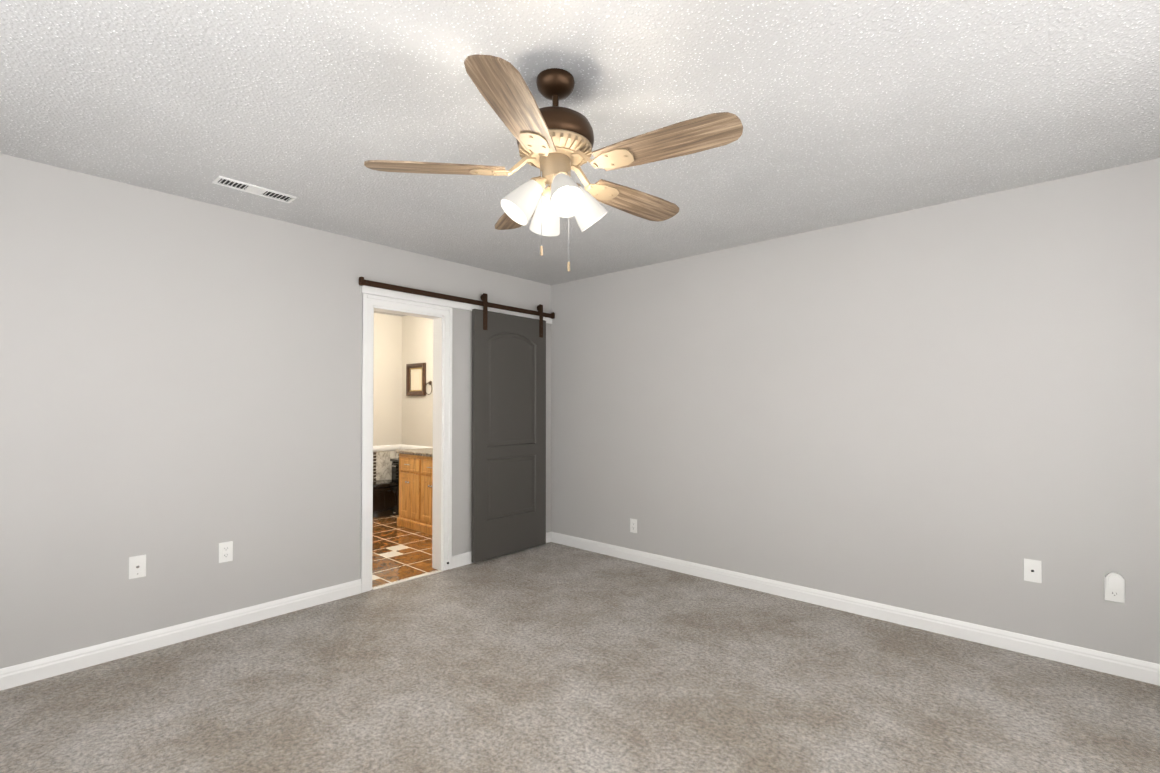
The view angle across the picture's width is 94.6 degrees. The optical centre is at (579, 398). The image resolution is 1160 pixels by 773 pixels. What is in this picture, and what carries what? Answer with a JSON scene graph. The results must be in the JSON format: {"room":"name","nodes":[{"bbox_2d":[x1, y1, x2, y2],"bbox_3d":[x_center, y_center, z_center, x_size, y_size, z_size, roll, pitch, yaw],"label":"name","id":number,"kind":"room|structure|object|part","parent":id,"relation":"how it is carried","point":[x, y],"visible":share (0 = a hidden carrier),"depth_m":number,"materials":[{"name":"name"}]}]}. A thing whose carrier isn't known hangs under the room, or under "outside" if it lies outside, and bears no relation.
{"room":"empty bedroom","nodes":[
{"label":"empty bedroom","id":0,"kind":"room"},
{"bbox_2d":[0,153,550,668],"bbox_3d":[-1.845,0.112,3.420,0.120,2.440,4.840,-1,-1,42],"label":"wall","id":1,"kind":"structure","parent":0,"point":[180,389],"depth_m":2.92,"materials":[{"name":"grey paint"}]},
{"bbox_2d":[129,554,145,578],"bbox_3d":[-2.304,0.876,2.788,0.016,0.115,0.070,-1,-1,42],"label":"outlet","id":2,"kind":"object","parent":1,"relation":"attached to","point":[137,566],"visible":1,"depth_m":2.79,"materials":[{"name":"white plastic"}]},
{"bbox_2d":[0,579,360,690],"bbox_3d":[-2.404,1.275,2.671,0.015,0.094,2.702,-1,-1,42],"label":"baseboard","id":3,"kind":"structure","parent":1,"relation":"attached to","point":[82,658],"depth_m":2.86,"materials":[{"name":"white wood"}]},
{"bbox_2d":[219,541,232,562],"bbox_3d":[-2.044,0.884,3.087,0.008,0.115,0.070,-1,-1,42],"label":"duplex electrical outlet","id":4,"kind":"object","parent":1,"relation":"attached to","point":[225,551],"visible":1,"depth_m":3.09,"materials":[{"name":"white plastic"}]},
{"bbox_2d":[360,293,451,592],"bbox_3d":[-1.307,0.306,4.010,0.148,2.068,0.736,-1,-1,42],"label":"door frame","id":5,"kind":"structure","parent":1,"relation":"attached to","point":[369,301],"depth_m":4.19,"materials":[{"name":"white wood"}]},
{"bbox_2d":[372,570,441,589],"bbox_3d":[-1.266,1.336,3.959,0.034,0.007,0.564,-1,-1,42],"label":"trim","id":6,"kind":"structure","parent":1,"relation":"attached to","point":[404,580],"depth_m":3.94,"materials":[{"name":"white wood"}]},
{"bbox_2d":[361,285,551,323],"bbox_3d":[-0.892,-0.771,4.402,0.020,0.093,1.874,-1,-1,42],"label":"trim","id":7,"kind":"structure","parent":1,"relation":"attached to","point":[410,297],"depth_m":4.12,"materials":[{"name":"white wood"}]},
{"bbox_2d":[359,277,554,562],"bbox_3d":[-0.877,0.227,4.344,0.062,2.203,1.906,-1,-1,42],"label":"barn door","id":8,"kind":"structure","parent":1,"relation":"in","point":[508,434],"depth_m":4.59,"materials":[{"name":"grey paint"}]},
{"bbox_3d":[-0.882,-0.796,4.362,0.048,0.058,1.906,-1,-1,42],"label":"barn door rail","id":9,"kind":"part","parent":8,"relation":"part of","materials":[{"name":"brown metal"}]},
{"bbox_2d":[452,532,551,568],"bbox_3d":[-0.658,1.301,4.642,0.015,0.094,1.092,-1,-1,42],"label":"baseboard","id":10,"kind":"structure","parent":1,"relation":"attached to","point":[463,559],"depth_m":4.32,"materials":[{"name":"white wood"}]},
{"bbox_2d":[373,313,400,445],"bbox_3d":[-3.137,0.147,6.033,0.120,2.440,2.340,-1,-1,42],"label":"wall","id":11,"kind":"structure","parent":0,"point":[399,415],"depth_m":6.74,"materials":[{"name":"paint"}]},
{"bbox_2d":[373,451,398,479],"bbox_3d":[-3.089,1.001,5.979,0.008,0.730,2.400,-1,-1,42],"label":"wainscot","id":12,"kind":"structure","parent":11,"relation":"attached to","point":[382,466],"depth_m":6.68,"materials":[{"name":"stone"}]},
{"bbox_2d":[373,444,400,451],"bbox_3d":[-3.084,0.611,5.979,0.024,0.080,2.400,-1,-1,42],"label":"trim","id":13,"kind":"structure","parent":11,"relation":"attached to","point":[381,448],"depth_m":6.71,"materials":[{"name":"white wood"}]},
{"bbox_2d":[372,514,437,587],"bbox_3d":[-2.127,1.405,5.121,2.820,0.100,2.640,-1,-1,42],"label":"floor","id":14,"kind":"structure","parent":0,"point":[399,553],"depth_m":4.70,"materials":[{"name":"tile"}]},
{"bbox_2d":[373,458,398,517],"bbox_3d":[-2.299,1.054,6.349,0.476,0.635,0.778,-1,-1,42],"label":"toilet","id":15,"kind":"object","parent":14,"relation":"on","point":[385,498],"visible":0.33,"depth_m":6.22,"materials":[{"name":"black ceramic"}]},
{"bbox_2d":[396,452,432,534],"bbox_3d":[-1.189,0.969,5.460,1.540,0.780,0.646,-1,-1,42],"label":"bathroom vanity","id":16,"kind":"object","parent":14,"relation":"on","point":[415,485],"depth_m":5.52,"materials":[{"name":"brown wood"}]},
{"bbox_2d":[396,448,432,455],"bbox_3d":[-1.190,0.563,5.477,1.556,0.032,0.630,-1,-1,42],"label":"countertop","id":17,"kind":"structure","parent":16,"relation":"on","point":[423,451],"depth_m":5.58,"materials":[{"name":"beige stone"}]},
{"bbox_2d":[0,542,1159,772],"bbox_3d":[-0.034,1.361,1.798,4.720,0.100,4.840,-1,-1,42],"label":"floor carpet","id":18,"kind":"object","parent":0,"point":[552,658],"visible":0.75,"depth_m":2.39,"materials":[{"name":"grey carpet"}]},
{"bbox_2d":[0,0,1159,316],"bbox_3d":[-1.089,-1.167,2.767,7.540,0.100,4.840,-1,-1,42],"label":"ceiling","id":19,"kind":"structure","parent":0,"point":[850,110],"depth_m":2.04,"materials":[{"name":"white paint"}]},
{"bbox_2d":[212,175,296,202],"bbox_3d":[-1.724,-1.111,2.848,0.116,0.009,0.370,-1,-1,42],"label":"ceiling vent","id":20,"kind":"object","parent":19,"relation":"in","point":[250,188],"visible":0.96,"depth_m":2.83,"materials":[{"name":"white metal"}]},
{"bbox_2d":[364,54,742,271],"bbox_3d":[-0.049,-0.785,1.898,1.237,0.687,1.226,-1,-1,42],"label":"ceiling fan","id":21,"kind":"object","parent":19,"relation":"hanging from","point":[554,139],"depth_m":1.79,"materials":[{"name":"brown wood"}]},
{"bbox_3d":[-0.087,-0.682,1.886,0.313,0.156,0.313,0,-1,26],"label":"ceiling fan shade","id":22,"kind":"part","parent":21,"relation":"part of","materials":[{"name":"white glass"}]},
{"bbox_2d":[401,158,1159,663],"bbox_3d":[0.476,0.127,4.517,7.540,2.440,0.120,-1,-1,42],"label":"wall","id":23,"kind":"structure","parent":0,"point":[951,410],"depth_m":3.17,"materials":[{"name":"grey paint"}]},
{"bbox_2d":[406,363,425,395],"bbox_3d":[-2.041,-0.240,6.643,0.400,0.400,0.038,-1,-1,42],"label":"picture frame","id":24,"kind":"object","parent":23,"relation":"attached to","point":[415,379],"visible":1,"depth_m":6.64,"materials":[{"name":"brown wood"}]},
{"bbox_2d":[401,444,432,449],"bbox_3d":[-1.929,0.619,6.543,0.945,0.080,0.024,-1,-1,42],"label":"trim","id":25,"kind":"structure","parent":23,"relation":"attached to","point":[403,447],"depth_m":6.70,"materials":[{"name":"white wood"}]},
{"bbox_2d":[425,381,431,394],"bbox_3d":[-1.814,-0.133,6.445,0.154,0.172,0.033,-1,-1,42],"label":"towel ring","id":26,"kind":"object","parent":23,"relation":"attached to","point":[429,382],"visible":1,"depth_m":6.44,"materials":[{"name":"brown metal"}]},
{"bbox_2d":[630,518,636,532],"bbox_3d":[0.446,1.055,4.445,0.070,0.115,0.008,-1,-1,42],"label":"duplex electrical outlet","id":27,"kind":"object","parent":23,"relation":"attached to","point":[633,525],"visible":1,"depth_m":4.44,"materials":[{"name":"white plastic"}]},
{"bbox_2d":[552,532,1159,685],"bbox_3d":[1.441,1.287,3.555,4.600,0.094,0.015,-1,-1,42],"label":"baseboard","id":28,"kind":"structure","parent":23,"relation":"attached to","point":[1131,668],"depth_m":3.13,"materials":[{"name":"white wood"}]},
{"bbox_2d":[1024,558,1041,582],"bbox_3d":[2.342,0.889,2.768,0.070,0.115,0.006,-1,-1,42],"label":"outlet","id":29,"kind":"object","parent":23,"relation":"attached to","point":[1032,570],"visible":1,"depth_m":2.77,"materials":[{"name":"white plastic"}]},
{"bbox_2d":[1104,572,1124,602],"bbox_3d":[2.556,0.902,2.557,0.070,0.142,0.040,-1,-1,42],"label":"outlet","id":30,"kind":"object","parent":23,"relation":"attached to","point":[1114,586],"visible":1,"depth_m":2.55,"materials":[{"name":"white plastic"}]}
]}

